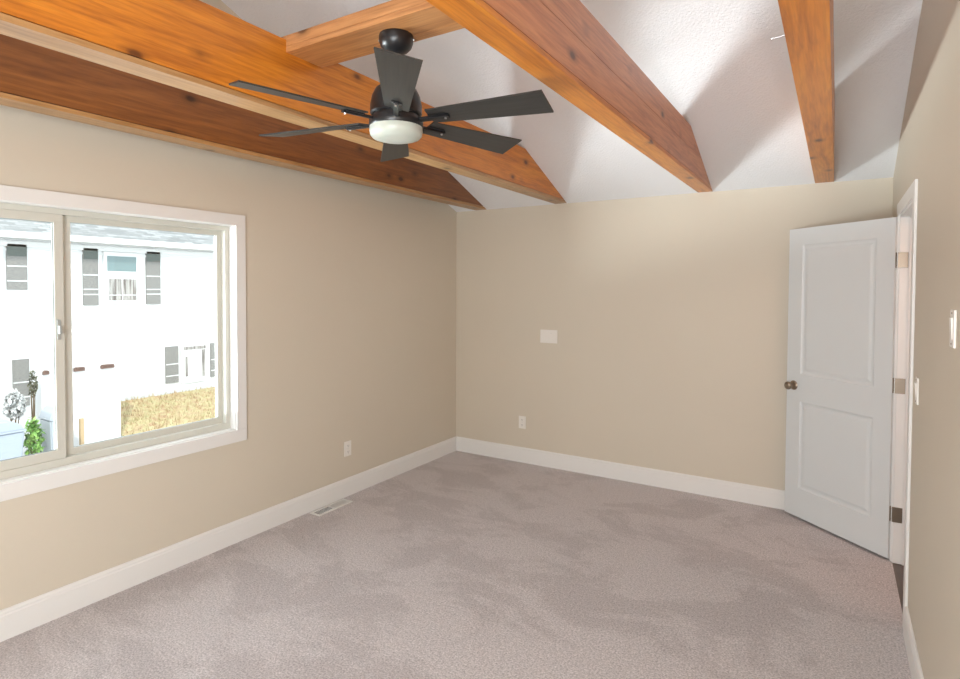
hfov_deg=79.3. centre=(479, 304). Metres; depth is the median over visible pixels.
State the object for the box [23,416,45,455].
leafy shrub
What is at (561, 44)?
ceiling beam
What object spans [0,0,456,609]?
wall
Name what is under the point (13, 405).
shrub
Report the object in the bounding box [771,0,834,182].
ceiling beam
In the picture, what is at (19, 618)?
baseboard
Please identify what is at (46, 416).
trash bin
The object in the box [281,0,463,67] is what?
cross beam
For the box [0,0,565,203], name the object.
ceiling beam
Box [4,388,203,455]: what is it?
yard
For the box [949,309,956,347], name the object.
light switch
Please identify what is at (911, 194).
trim
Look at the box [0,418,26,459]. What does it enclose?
trash bin
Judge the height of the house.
6.180 m
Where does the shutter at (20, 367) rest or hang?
hanging from the house
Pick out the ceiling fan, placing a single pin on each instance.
(396, 121)
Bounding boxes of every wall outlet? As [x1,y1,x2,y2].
[344,440,350,456]
[519,416,525,428]
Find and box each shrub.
[1,389,26,423]
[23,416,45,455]
[27,370,38,446]
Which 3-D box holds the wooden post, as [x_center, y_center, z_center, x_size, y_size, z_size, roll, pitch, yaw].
[-7.823,2.536,11.366,0.066,0.620,0.066,1,2,32]
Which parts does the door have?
knob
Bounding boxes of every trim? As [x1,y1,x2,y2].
[889,179,917,626]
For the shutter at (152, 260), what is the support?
hanging from the house
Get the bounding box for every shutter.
[6,246,27,289]
[12,359,29,405]
[82,250,98,304]
[145,253,160,303]
[165,346,178,383]
[210,343,214,376]
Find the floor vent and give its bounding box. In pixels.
[310,499,352,515]
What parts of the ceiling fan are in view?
fan blade, fan blade, blade arm, blade arm, fan blade, light glass, blade arm, fan blade, blade arm, blade arm, fan blade, fan blade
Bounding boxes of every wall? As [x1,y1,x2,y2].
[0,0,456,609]
[456,177,892,489]
[892,0,959,678]
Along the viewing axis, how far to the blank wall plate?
5.24 m
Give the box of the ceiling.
[221,0,922,211]
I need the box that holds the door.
[784,217,908,557]
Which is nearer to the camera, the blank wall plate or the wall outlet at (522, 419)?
the blank wall plate
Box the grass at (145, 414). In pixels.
[120,386,215,435]
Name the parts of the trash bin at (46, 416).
bin lid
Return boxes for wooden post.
[79,418,83,444]
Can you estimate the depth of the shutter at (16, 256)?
12.58 m
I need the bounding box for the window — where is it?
[0,185,246,501]
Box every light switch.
[914,376,918,404]
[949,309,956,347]
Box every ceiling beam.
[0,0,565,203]
[0,34,486,209]
[426,0,711,192]
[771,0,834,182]
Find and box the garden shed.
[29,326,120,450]
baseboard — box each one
[0,436,456,641]
[456,436,784,509]
[903,605,923,678]
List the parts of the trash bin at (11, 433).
bin lid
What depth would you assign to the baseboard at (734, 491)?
4.85 m
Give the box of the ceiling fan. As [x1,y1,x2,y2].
[229,28,553,161]
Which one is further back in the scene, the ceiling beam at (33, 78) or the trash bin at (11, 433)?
the trash bin at (11, 433)
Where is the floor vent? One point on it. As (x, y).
(342, 502)
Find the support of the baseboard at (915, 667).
attached to the wall at (928, 152)
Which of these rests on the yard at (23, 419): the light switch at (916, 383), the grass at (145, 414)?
the grass at (145, 414)
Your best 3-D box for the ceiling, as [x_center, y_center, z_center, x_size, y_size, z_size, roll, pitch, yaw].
[-0.352,-1.490,2.159,3.534,1.334,6.200,1,2,32]
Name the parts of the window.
sash frame, sash frame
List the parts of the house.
panel, panel, pane, pane, panel, pane, pane, pane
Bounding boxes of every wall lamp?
[42,370,49,374]
[73,367,84,371]
[100,364,114,368]
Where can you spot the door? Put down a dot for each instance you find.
(839, 385)
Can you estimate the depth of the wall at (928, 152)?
2.11 m
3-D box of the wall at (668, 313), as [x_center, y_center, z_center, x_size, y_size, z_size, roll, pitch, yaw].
[1.301,0.288,4.902,3.794,2.637,0.130,1,2,32]
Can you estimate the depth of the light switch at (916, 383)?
2.50 m
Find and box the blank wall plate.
[540,330,556,343]
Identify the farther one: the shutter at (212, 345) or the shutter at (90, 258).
the shutter at (212, 345)
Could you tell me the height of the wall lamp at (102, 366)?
0.080 m
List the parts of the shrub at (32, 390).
stem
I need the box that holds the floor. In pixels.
[0,451,911,678]
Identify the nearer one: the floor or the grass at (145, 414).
the floor
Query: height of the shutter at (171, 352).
0.980 m
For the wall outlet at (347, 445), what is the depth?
4.50 m
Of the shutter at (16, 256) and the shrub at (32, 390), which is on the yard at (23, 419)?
the shrub at (32, 390)
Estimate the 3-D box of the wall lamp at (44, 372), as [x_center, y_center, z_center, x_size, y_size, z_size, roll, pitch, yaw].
[-8.187,1.278,10.924,0.100,0.080,0.097,1,2,32]
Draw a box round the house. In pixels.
[0,218,214,418]
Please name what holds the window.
in the wall at (351, 287)
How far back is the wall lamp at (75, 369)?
11.37 m
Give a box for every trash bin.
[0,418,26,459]
[38,404,73,451]

